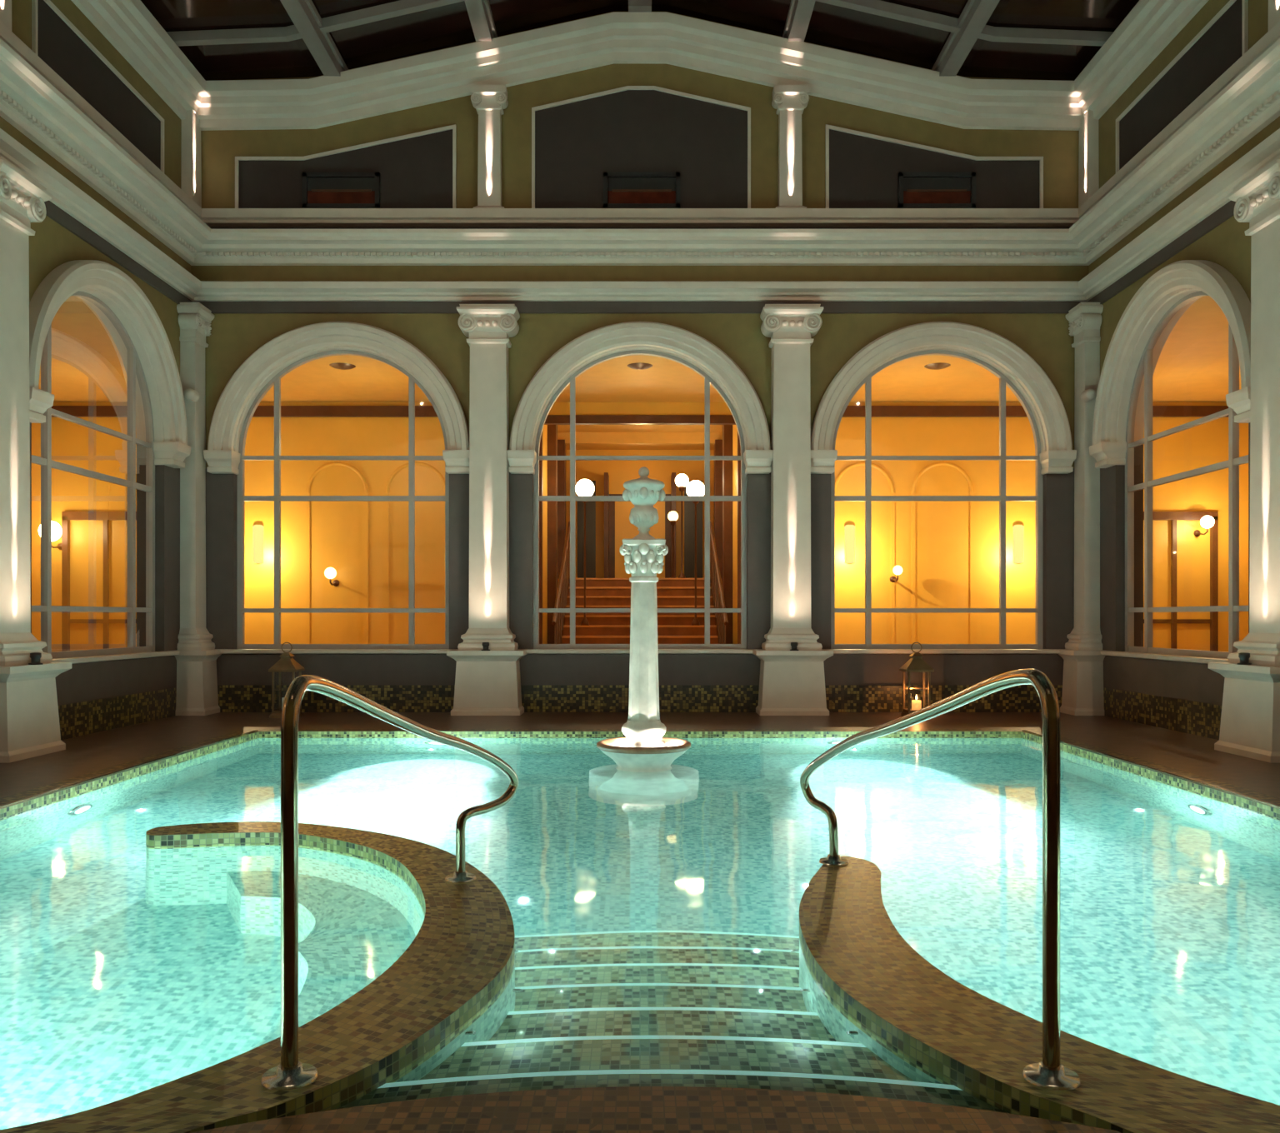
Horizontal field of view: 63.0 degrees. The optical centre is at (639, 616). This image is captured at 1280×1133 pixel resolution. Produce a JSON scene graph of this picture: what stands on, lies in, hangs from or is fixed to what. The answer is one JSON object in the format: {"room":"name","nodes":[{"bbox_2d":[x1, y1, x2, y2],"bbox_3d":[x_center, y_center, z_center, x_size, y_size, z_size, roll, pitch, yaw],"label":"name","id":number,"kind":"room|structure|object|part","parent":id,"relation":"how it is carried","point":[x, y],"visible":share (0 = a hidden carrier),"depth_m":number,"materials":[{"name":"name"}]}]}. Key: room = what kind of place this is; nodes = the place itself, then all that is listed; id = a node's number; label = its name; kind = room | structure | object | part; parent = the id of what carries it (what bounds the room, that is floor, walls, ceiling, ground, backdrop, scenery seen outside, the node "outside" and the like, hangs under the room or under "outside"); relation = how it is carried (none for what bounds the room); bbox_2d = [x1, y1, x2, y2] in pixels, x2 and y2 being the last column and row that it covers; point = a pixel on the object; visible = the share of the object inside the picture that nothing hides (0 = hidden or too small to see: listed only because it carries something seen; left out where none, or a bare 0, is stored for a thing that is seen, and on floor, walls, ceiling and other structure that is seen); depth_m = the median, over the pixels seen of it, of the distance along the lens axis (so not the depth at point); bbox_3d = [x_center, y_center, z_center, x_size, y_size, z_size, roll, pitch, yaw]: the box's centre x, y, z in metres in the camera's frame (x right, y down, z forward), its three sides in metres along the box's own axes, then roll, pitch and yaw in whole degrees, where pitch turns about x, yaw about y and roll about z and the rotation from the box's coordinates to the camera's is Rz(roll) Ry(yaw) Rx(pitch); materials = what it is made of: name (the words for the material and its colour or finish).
{"room":"spa","nodes":[
{"label":"spa","id":0,"kind":"room"},
{"bbox_2d":[0,0,191,739],"bbox_3d":[-5.300,-2.550,5.250,0.300,7.300,13.500,0,0,0],"label":"wall","id":1,"kind":"structure","parent":0,"point":[97,697],"depth_m":10.70,"materials":[{"name":"paint"}]},
{"bbox_2d":[0,0,11,30],"bbox_3d":[-5.064,-5.310,8.240,0.172,1.420,0.410,0,0,0],"label":"pilaster","id":2,"kind":"object","parent":1,"relation":"attached to","point":[5,5],"visible":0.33,"depth_m":8.29,"materials":[{"name":"white paint"}]},
{"bbox_2d":[0,155,71,763],"bbox_3d":[-4.930,-1.200,8.240,0.440,4.600,0.850,0,0,0],"label":"column","id":3,"kind":"structure","parent":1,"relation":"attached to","point":[30,727],"depth_m":8.22,"materials":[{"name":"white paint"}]},
{"bbox_2d":[28,652,43,664],"bbox_3d":[-4.765,0.333,8.240,0.100,0.095,0.100,0,0,0],"label":"uplight","id":4,"kind":"object","parent":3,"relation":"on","point":[35,657],"visible":1,"depth_m":8.21,"materials":[{"name":"black metal"}]},
{"bbox_2d":[31,290,154,659],"bbox_3d":[-5.285,-1.363,10.080,0.070,3.485,2.470,0,0,0],"label":"frame","id":5,"kind":"object","parent":1,"relation":"attached to","point":[134,365],"visible":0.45,"depth_m":10.67,"materials":[{"name":"grey metal"}]},
{"bbox_2d":[31,0,164,173],"bbox_3d":[-5.135,-4.995,10.050,0.030,0.710,2.400,0,0,0],"label":"attic panel","id":6,"kind":"object","parent":1,"relation":"attached to","point":[56,40],"visible":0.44,"depth_m":9.87,"materials":[{"name":"grey paint"}]},
{"bbox_2d":[29,260,190,468],"bbox_3d":[-5.115,-2.498,10.080,0.270,1.715,3.030,0,0,0],"label":"arch surround","id":7,"kind":"object","parent":1,"relation":"attached to","point":[171,448],"visible":0.98,"depth_m":10.45,"materials":[{"name":"white paint"}]},
{"bbox_2d":[180,100,201,208],"bbox_3d":[-5.064,-5.310,11.860,0.172,1.420,0.410,0,0,0],"label":"pilaster","id":8,"kind":"object","parent":1,"relation":"attached to","point":[191,182],"visible":0.46,"depth_m":11.74,"materials":[{"name":"white paint"}]},
{"bbox_2d":[175,302,221,715],"bbox_3d":[-4.974,-1.200,11.840,0.352,4.600,0.561,0,0,0],"label":"pilaster","id":9,"kind":"object","parent":1,"relation":"attached to","point":[197,680],"visible":1,"depth_m":11.70,"materials":[{"name":"white paint"}]},
{"bbox_2d":[183,388,199,401],"bbox_3d":[-5.043,-2.470,11.650,0.215,0.128,0.180,0,0,0],"label":"wall speaker","id":10,"kind":"object","parent":9,"relation":"attached to","point":[192,395],"visible":0.92,"depth_m":11.58,"materials":[{"name":"white paint"}]},
{"bbox_2d":[0,38,1279,265],"bbox_3d":[0.000,-4.180,5.250,10.300,0.300,13.500,0,0,0],"label":"trim","id":11,"kind":"structure","parent":1,"relation":"attached to","point":[29,102],"depth_m":11.64,"materials":[{"name":"white paint"}]},
{"bbox_2d":[70,0,1209,130],"bbox_3d":[0.000,-6.200,5.250,10.300,1.240,13.500,0,0,0],"label":"trim","id":12,"kind":"structure","parent":1,"relation":"attached to","point":[594,42],"depth_m":11.80,"materials":[{"name":"white paint"}]},
{"bbox_2d":[0,128,1279,301],"bbox_3d":[0.000,-3.720,5.250,10.300,0.220,13.500,0,0,0],"label":"trim","id":13,"kind":"structure","parent":1,"relation":"attached to","point":[67,196],"depth_m":11.80,"materials":[{"name":"white paint"}]},
{"bbox_2d":[0,20,1279,226],"bbox_3d":[0.000,-4.543,5.250,10.300,0.155,13.500,0,0,0],"label":"trim","id":14,"kind":"structure","parent":1,"relation":"attached to","point":[211,217],"depth_m":11.81,"materials":[{"name":"white paint"}]},
{"bbox_2d":[44,200,1235,313],"bbox_3d":[0.000,-3.545,5.250,10.300,0.130,13.500,0,0,0],"label":"trim","id":15,"kind":"structure","parent":1,"relation":"attached to","point":[54,212],"depth_m":11.98,"materials":[{"name":"grey paint"}]},
{"bbox_2d":[51,649,1228,664],"bbox_3d":[0.000,0.403,5.250,10.300,0.055,13.500,0,0,0],"label":"trim","id":16,"kind":"structure","parent":1,"relation":"attached to","point":[132,656],"depth_m":11.94,"materials":[{"name":"white paint"}]},
{"bbox_2d":[209,226,1070,229],"bbox_3d":[0.000,-4.400,5.250,10.300,0.140,13.500,0,0,0],"label":"trim","id":17,"kind":"structure","parent":1,"relation":"attached to","point":[211,227],"depth_m":11.97,"materials":[{"name":"white paint"}]},
{"bbox_2d":[0,821,514,1132],"bbox_3d":[-2.035,1.675,3.327,3.231,1.150,4.554,0,0,0],"label":"ledge","id":18,"kind":"structure","parent":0,"point":[461,957],"depth_m":2.93,"materials":[{"name":"brown tile"}]},
{"bbox_2d":[260,675,518,1090],"bbox_3d":[-0.722,0.623,3.562,0.357,0.955,2.276,0,0,0],"label":"pool handrail","id":19,"kind":"object","parent":18,"relation":"on","point":[292,1074],"depth_m":2.48,"materials":[{"name":"silver metal"}]},
{"bbox_2d":[191,11,1088,712],"bbox_3d":[0.000,-2.925,12.150,10.300,8.050,0.300,0,0,0],"label":"wall","id":20,"kind":"structure","parent":0,"point":[397,682],"depth_m":12.00,"materials":[{"name":"paint"}]},
{"bbox_2d":[203,321,469,474],"bbox_3d":[-3.430,-2.498,11.965,3.030,1.715,0.270,0,0,0],"label":"arch surround","id":21,"kind":"object","parent":20,"relation":"attached to","point":[222,456],"visible":0.98,"depth_m":11.89,"materials":[{"name":"white paint"}]},
{"bbox_2d":[302,171,379,208],"bbox_3d":[-3.420,-4.880,11.966,0.880,0.400,0.052,0,0,0],"label":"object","id":22,"kind":"structure","parent":20,"relation":"in","point":[320,189],"depth_m":11.98,"materials":[{"name":"clear glass"}]},
{"bbox_2d":[237,350,449,649],"bbox_3d":[-3.430,-1.363,12.135,2.470,3.485,0.070,0,0,0],"label":"frame","id":23,"kind":"object","parent":20,"relation":"attached to","point":[277,498],"visible":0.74,"depth_m":12.11,"materials":[{"name":"grey metal"}]},
{"bbox_2d":[235,124,456,208],"bbox_3d":[-3.375,-5.140,11.985,2.530,1.000,0.030,0,0,0],"label":"attic panel","id":24,"kind":"object","parent":20,"relation":"attached to","point":[417,170],"visible":0.64,"depth_m":11.99,"materials":[{"name":"grey paint"}]},
{"bbox_2d":[446,304,527,715],"bbox_3d":[-1.715,-1.200,11.780,0.850,4.600,0.440,0,0,0],"label":"column","id":25,"kind":"structure","parent":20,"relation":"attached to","point":[487,682],"depth_m":11.78,"materials":[{"name":"white paint"}]},
{"bbox_2d":[480,642,489,650],"bbox_3d":[-1.715,0.333,11.615,0.100,0.095,0.100,0,0,0],"label":"uplight","id":26,"kind":"object","parent":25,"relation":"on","point":[485,645],"visible":1,"depth_m":11.58,"materials":[{"name":"black metal"}]},
{"bbox_2d":[470,85,508,208],"bbox_3d":[-1.715,-5.310,11.914,0.410,1.420,0.171,0,0,0],"label":"pilaster","id":27,"kind":"object","parent":20,"relation":"attached to","point":[489,102],"visible":1,"depth_m":11.88,"materials":[{"name":"white paint"}]},
{"bbox_2d":[533,350,746,649],"bbox_3d":[0.000,-1.363,12.135,2.470,3.485,0.070,0,0,0],"label":"frame","id":28,"kind":"object","parent":20,"relation":"attached to","point":[572,498],"visible":0.84,"depth_m":12.11,"materials":[{"name":"grey metal"}]},
{"bbox_2d":[506,321,773,474],"bbox_3d":[0.000,-2.498,11.965,3.030,1.715,0.270,0,0,0],"label":"arch surround","id":29,"kind":"object","parent":20,"relation":"attached to","point":[592,346],"visible":1,"depth_m":11.88,"materials":[{"name":"white paint"}]},
{"bbox_2d":[531,85,750,208],"bbox_3d":[0.015,-5.360,11.985,2.510,1.440,0.030,0,0,0],"label":"attic panel","id":30,"kind":"object","parent":20,"relation":"attached to","point":[627,128],"visible":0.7,"depth_m":11.99,"materials":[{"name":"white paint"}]},
{"bbox_2d":[603,171,679,208],"bbox_3d":[0.020,-4.880,11.966,0.880,0.400,0.052,0,0,0],"label":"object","id":31,"kind":"structure","parent":20,"relation":"in","point":[621,189],"depth_m":11.98,"materials":[{"name":"clear glass"}]},
{"bbox_2d":[771,85,809,208],"bbox_3d":[1.715,-5.310,11.914,0.410,1.420,0.171,0,0,0],"label":"pilaster","id":32,"kind":"object","parent":20,"relation":"attached to","point":[790,102],"visible":0.99,"depth_m":11.88,"materials":[{"name":"white paint"}]},
{"bbox_2d":[752,304,833,715],"bbox_3d":[1.715,-1.200,11.780,0.850,4.600,0.440,0,0,0],"label":"pilaster","id":33,"kind":"object","parent":20,"relation":"attached to","point":[792,682],"visible":1,"depth_m":11.78,"materials":[{"name":"white paint"}]},
{"bbox_2d":[790,642,799,650],"bbox_3d":[1.715,0.333,11.615,0.100,0.095,0.100,0,0,0],"label":"uplight","id":34,"kind":"object","parent":33,"relation":"on","point":[794,645],"visible":1,"depth_m":11.58,"materials":[{"name":"black metal"}]},
{"bbox_2d":[825,124,1043,208],"bbox_3d":[3.375,-5.140,11.985,2.490,1.000,0.030,0,0,0],"label":"attic panel","id":35,"kind":"object","parent":20,"relation":"attached to","point":[862,169],"visible":0.64,"depth_m":11.99,"materials":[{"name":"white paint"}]},
{"bbox_2d":[830,350,1042,649],"bbox_3d":[3.430,-1.363,12.135,2.470,3.485,0.070,0,0,0],"label":"frame","id":36,"kind":"object","parent":20,"relation":"attached to","point":[867,498],"visible":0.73,"depth_m":12.11,"materials":[{"name":"grey metal"}]},
{"bbox_2d":[898,171,975,208],"bbox_3d":[3.400,-4.880,11.966,0.880,0.400,0.052,0,0,0],"label":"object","id":37,"kind":"structure","parent":20,"relation":"in","point":[916,189],"depth_m":11.98,"materials":[{"name":"clear glass"}]},
{"bbox_2d":[810,321,1076,474],"bbox_3d":[3.430,-2.498,11.965,3.030,1.715,0.270,0,0,0],"label":"arch surround","id":38,"kind":"object","parent":20,"relation":"attached to","point":[1057,456],"visible":0.97,"depth_m":11.89,"materials":[{"name":"white paint"}]},
{"bbox_2d":[31,402,1248,652],"bbox_3d":[0.000,-1.010,15.200,17.800,4.220,0.001,0,0,0],"label":"wall","id":39,"kind":"structure","parent":0,"point":[337,528],"depth_m":15.20,"materials":[{"name":"yellow paint"}]},
{"bbox_2d":[38,520,62,549],"bbox_3d":[-8.420,-1.171,14.985,0.300,0.399,0.430,0,0,0],"label":"globe lamp","id":40,"kind":"object","parent":39,"relation":"attached to","point":[57,531],"visible":0.5,"depth_m":14.87,"materials":[{"name":"white glass"}]},
{"bbox_2d":[61,511,136,651],"bbox_3d":[-7.750,-0.210,15.164,1.240,2.620,0.068,0,0,0],"label":"door","id":41,"kind":"structure","parent":39,"relation":"in","point":[67,517],"depth_m":15.13,"materials":[{"name":"brown wood"}]},
{"bbox_2d":[252,525,264,563],"bbox_3d":[-5.550,-1.050,15.155,0.160,0.560,0.080,0,0,0],"label":"wall sconce","id":42,"kind":"object","parent":39,"relation":"attached to","point":[257,530],"visible":1,"depth_m":15.13,"materials":[{"name":"yellow glass"}]},
{"bbox_2d":[324,567,339,586],"bbox_3d":[-4.420,-0.571,15.017,0.170,0.269,0.365,0,0,0],"label":"globe lamp","id":43,"kind":"object","parent":39,"relation":"attached to","point":[330,573],"visible":1,"depth_m":14.88,"materials":[{"name":"white glass"}]},
{"bbox_2d":[51,405,1228,644],"bbox_3d":[0.000,-0.975,15.190,17.800,4.150,0.140,0,0,0],"label":"trim","id":44,"kind":"structure","parent":39,"relation":"attached to","point":[76,411],"depth_m":15.12,"materials":[{"name":"brown wood"}]},
{"bbox_2d":[305,461,974,644],"bbox_3d":[0.000,-0.575,15.191,14.300,3.350,0.016,0,0,0],"label":"trim","id":45,"kind":"structure","parent":39,"relation":"attached to","point":[334,463],"depth_m":15.18,"materials":[{"name":"yellow paint"}]},
{"bbox_2d":[844,525,854,563],"bbox_3d":[3.050,-1.050,15.155,0.160,0.560,0.080,0,0,0],"label":"wall sconce","id":46,"kind":"object","parent":39,"relation":"attached to","point":[849,530],"visible":1,"depth_m":15.13,"materials":[{"name":"yellow glass"}]},
{"bbox_2d":[890,565,902,582],"bbox_3d":[3.680,-0.611,15.025,0.140,0.239,0.350,0,0,0],"label":"globe lamp","id":47,"kind":"object","parent":39,"relation":"attached to","point":[897,570],"visible":1,"depth_m":14.89,"materials":[{"name":"white glass"}]},
{"bbox_2d":[1012,525,1024,563],"bbox_3d":[5.500,-1.050,15.155,0.160,0.560,0.080,0,0,0],"label":"wall sconce","id":48,"kind":"object","parent":39,"relation":"attached to","point":[1017,530],"visible":1,"depth_m":15.13,"materials":[{"name":"yellow glass"}]},
{"bbox_2d":[1143,511,1218,651],"bbox_3d":[7.750,-0.210,15.164,1.240,2.620,0.068,0,0,0],"label":"door","id":49,"kind":"structure","parent":39,"relation":"in","point":[1173,517],"depth_m":15.13,"materials":[{"name":"brown wood"}]},
{"bbox_2d":[1193,515,1214,536],"bbox_3d":[8.100,-1.301,15.015,0.180,0.279,0.370,0,0,0],"label":"globe lamp","id":50,"kind":"object","parent":39,"relation":"attached to","point":[1207,522],"visible":1,"depth_m":14.88,"materials":[{"name":"white glass"}]},
{"bbox_2d":[140,0,1139,80],"bbox_3d":[0.000,-6.565,5.300,10.300,0.850,13.600,0,0,0],"label":"ceiling","id":51,"kind":"structure","parent":0,"point":[447,26],"depth_m":11.52,"materials":[{"name":"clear glass"}]},
{"bbox_2d":[166,0,1113,76],"bbox_3d":[0.000,-6.495,5.225,10.300,0.950,13.450,0,0,0],"label":"roof beams","id":52,"kind":"structure","parent":51,"relation":"attached to","point":[308,26],"depth_m":10.96,"materials":[{"name":"paint"}]},
{"bbox_2d":[0,712,1279,809],"bbox_3d":[0.000,1.100,5.250,10.300,0.001,13.500,0,0,0],"label":"floor","id":53,"kind":"structure","parent":0,"point":[84,757],"depth_m":10.18,"materials":[{"name":"brown tile"}]},
{"bbox_2d":[268,642,304,718],"bbox_3d":[-3.870,0.690,11.450,0.300,0.821,0.300,0,0,0],"label":"candle lantern","id":54,"kind":"object","parent":53,"relation":"on","point":[287,663],"visible":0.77,"depth_m":11.38,"materials":[{"name":"brown metal"}]},
{"bbox_3d":[-3.870,0.810,11.450,0.223,0.420,0.223,0,0,0],"label":"lantern glass","id":55,"kind":"part","parent":54,"relation":"part of","materials":[{"name":"clear glass"}]},
{"bbox_2d":[0,731,1279,819],"bbox_3d":[0.000,1.675,5.500,7.300,1.150,9.000,0,0,0],"label":"pool edge","id":56,"kind":"object","parent":53,"relation":"in","point":[22,807],"visible":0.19,"depth_m":10.00,"materials":[{"name":"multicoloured tile"}]},
{"bbox_2d":[0,737,1279,1129],"bbox_3d":[0.000,1.160,5.500,7.300,0.001,9.000,0,0,0],"label":"pool water","id":57,"kind":"object","parent":56,"relation":"in","point":[655,916],"visible":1,"depth_m":4.16,"materials":[{"name":"teal liquid"}]},
{"bbox_2d":[596,466,690,772],"bbox_3d":[0.030,0.551,8.000,0.838,3.397,0.838,0,0,-4],"label":"fountain","id":58,"kind":"object","parent":56,"relation":"in","point":[643,748],"visible":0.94,"depth_m":7.90,"materials":[{"name":"stone"}]},
{"bbox_2d":[596,719,690,772],"bbox_3d":[0.030,1.520,8.000,0.840,1.460,0.840,0,0,0],"label":"basin","id":59,"kind":"object","parent":58,"relation":"in","point":[643,748],"depth_m":7.84,"materials":[{"name":"stone"}]},
{"bbox_2d":[0,730,1279,809],"bbox_3d":[0.000,1.094,5.950,7.370,0.012,8.100,0,0,0],"label":"strip","id":60,"kind":"object","parent":53,"relation":"on","point":[48,792],"visible":1,"depth_m":7.21,"materials":[{"name":"tile"}]},
{"bbox_2d":[899,642,934,716],"bbox_3d":[3.030,0.690,11.450,0.300,0.821,0.300,0,0,0],"label":"candle lantern","id":61,"kind":"object","parent":53,"relation":"on","point":[916,664],"visible":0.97,"depth_m":11.40,"materials":[{"name":"brown metal"}]},
{"bbox_2d":[911,695,921,709],"bbox_3d":[3.030,0.938,11.450,0.100,0.165,0.100,0,0,0],"label":"candle","id":62,"kind":"object","parent":61,"relation":"on","point":[916,704],"depth_m":11.41,"materials":[{"name":"wax"}]},
{"bbox_3d":[3.030,0.810,11.450,0.223,0.420,0.223,0,0,0],"label":"lantern glass","id":63,"kind":"part","parent":61,"relation":"part of","materials":[{"name":"clear glass"}]},
{"bbox_2d":[38,295,1241,402],"bbox_3d":[0.000,-3.100,6.850,17.800,0.040,16.700,0,0,0],"label":"ceiling","id":64,"kind":"structure","parent":0,"point":[87,366],"depth_m":13.56,"materials":[{"name":"paint"}]},
{"bbox_2d":[542,425,737,644],"bbox_3d":[0.000,-1.250,18.100,3.000,4.700,5.800,0,0,0],"label":"wall","id":65,"kind":"structure","parent":0,"point":[591,440],"depth_m":18.90,"materials":[{"name":"paint"}]},
{"bbox_2d":[191,1086,1120,1132],"bbox_3d":[0.000,1.676,0.475,7.300,1.148,3.950,0,0,0],"label":"floor","id":66,"kind":"structure","parent":0,"point":[621,1109],"depth_m":2.30,"materials":[{"name":"brown tile"}]},
{"bbox_2d":[799,855,1279,1132],"bbox_3d":[2.105,1.675,2.925,3.091,1.150,3.750,0,0,0],"label":"wall","id":67,"kind":"structure","parent":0,"point":[850,943],"depth_m":2.74,"materials":[{"name":"brown tile"}]},
{"bbox_2d":[800,669,1080,1090],"bbox_3d":[0.890,0.615,3.625,0.312,0.970,2.402,0,0,0],"label":"pool handrail","id":68,"kind":"object","parent":67,"relation":"on","point":[1049,1074],"depth_m":2.48,"materials":[{"name":"silver metal"}]},
{"bbox_2d":[1088,0,1279,739],"bbox_3d":[5.300,-2.550,5.250,0.300,7.300,13.500,0,0,0],"label":"wall","id":69,"kind":"structure","parent":0,"point":[1182,697],"depth_m":10.65,"materials":[{"name":"paint"}]},
{"bbox_2d":[1058,302,1104,715],"bbox_3d":[4.974,-1.200,11.840,0.352,4.600,0.561,0,0,0],"label":"pilaster","id":70,"kind":"object","parent":69,"relation":"attached to","point":[1082,680],"visible":0.99,"depth_m":11.70,"materials":[{"name":"white paint"}]},
{"bbox_2d":[1080,388,1096,401],"bbox_3d":[5.043,-2.470,11.650,0.215,0.128,0.180,0,0,0],"label":"wall speaker","id":71,"kind":"object","parent":70,"relation":"attached to","point":[1087,395],"visible":0.92,"depth_m":11.58,"materials":[{"name":"white paint"}]},
{"bbox_2d":[1078,100,1099,208],"bbox_3d":[5.064,-5.310,11.860,0.172,1.420,0.410,0,0,0],"label":"pilaster","id":72,"kind":"object","parent":69,"relation":"attached to","point":[1088,182],"visible":0.47,"depth_m":11.74,"materials":[{"name":"white paint"}]},
{"bbox_2d":[1089,260,1250,468],"bbox_3d":[5.115,-2.498,10.080,0.270,1.715,3.030,0,0,0],"label":"arch surround","id":73,"kind":"object","parent":69,"relation":"attached to","point":[1108,448],"visible":0.96,"depth_m":10.45,"materials":[{"name":"white paint"}]},
{"bbox_2d":[1115,0,1248,173],"bbox_3d":[5.135,-4.995,10.050,0.030,0.710,2.400,0,0,0],"label":"attic panel","id":74,"kind":"object","parent":69,"relation":"attached to","point":[1223,40],"visible":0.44,"depth_m":9.87,"materials":[{"name":"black paint"}]},
{"bbox_2d":[1125,290,1248,659],"bbox_3d":[5.285,-1.363,10.080,0.070,3.485,2.470,0,0,0],"label":"frame","id":75,"kind":"object","parent":69,"relation":"attached to","point":[1145,365],"visible":0.52,"depth_m":10.67,"materials":[{"name":"grey metal"}]},
{"bbox_2d":[1208,155,1279,763],"bbox_3d":[4.930,-1.200,8.240,0.440,4.600,0.850,0,0,0],"label":"column","id":76,"kind":"structure","parent":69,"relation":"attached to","point":[1250,717],"depth_m":8.23,"materials":[{"name":"white paint"}]},
{"bbox_2d":[1236,652,1251,664],"bbox_3d":[4.765,0.333,8.240,0.100,0.095,0.100,0,0,0],"label":"uplight","id":77,"kind":"object","parent":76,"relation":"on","point":[1244,657],"visible":1,"depth_m":8.21,"materials":[{"name":"black metal"}]},
{"bbox_2d":[1268,0,1279,30],"bbox_3d":[5.064,-5.310,8.240,0.172,1.420,0.410,0,0,0],"label":"pilaster","id":78,"kind":"object","parent":69,"relation":"attached to","point":[1273,5],"visible":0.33,"depth_m":8.29,"materials":[{"name":"white paint"}]},
{"label":"floor","id":79,"kind":"structure","parent":0,"visible":0},
{"bbox_2d":[557,578,722,644],"bbox_3d":[0.000,0.220,17.865,2.900,1.760,5.970,0,0,0],"label":"staircase","id":80,"kind":"structure","parent":79,"relation":"on","point":[603,627],"depth_m":16.98,"materials":[{"name":"brown wood"}]},
{"bbox_2d":[575,479,594,625],"bbox_3d":[-0.870,-1.015,16.500,0.300,2.310,0.300,0,0,0],"label":"globe lamp","id":81,"kind":"object","parent":80,"relation":"on","point":[584,487],"visible":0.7,"depth_m":16.45,"materials":[{"name":"white glass"}]},
{"bbox_2d":[577,472,702,578],"bbox_3d":[0.000,-1.730,20.490,2.400,2.140,0.980,0,0,0],"label":"door","id":82,"kind":"structure","parent":80,"relation":"on","point":[617,527],"depth_m":20.30,"materials":[{"name":"brown wood"}]},
{"bbox_2d":[551,521,728,644],"bbox_3d":[0.000,-0.339,16.844,2.500,2.678,4.114,0,0,0],"label":"stair railing","id":83,"kind":"object","parent":80,"relation":"on","point":[564,577],"visible":0.8,"depth_m":16.47,"materials":[{"name":"brown wood"}]},
{"bbox_2d":[667,510,678,578],"bbox_3d":[0.620,-1.320,19.600,0.200,1.320,0.200,0,0,0],"label":"globe lamp","id":84,"kind":"object","parent":80,"relation":"on","point":[672,516],"visible":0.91,"depth_m":19.57,"materials":[{"name":"white glass"}]},
{"bbox_2d":[675,474,688,578],"bbox_3d":[0.740,-1.590,18.450,0.240,1.860,0.240,0,0,0],"label":"globe lamp","id":85,"kind":"object","parent":80,"relation":"on","point":[682,480],"visible":0.93,"depth_m":18.41,"materials":[{"name":"white glass"}]},
{"bbox_2d":[686,480,704,625],"bbox_3d":[0.880,-1.005,16.500,0.300,2.290,0.300,0,0,0],"label":"globe lamp","id":86,"kind":"object","parent":80,"relation":"on","point":[694,487],"visible":0.77,"depth_m":16.45,"materials":[{"name":"white glass"}]}
]}

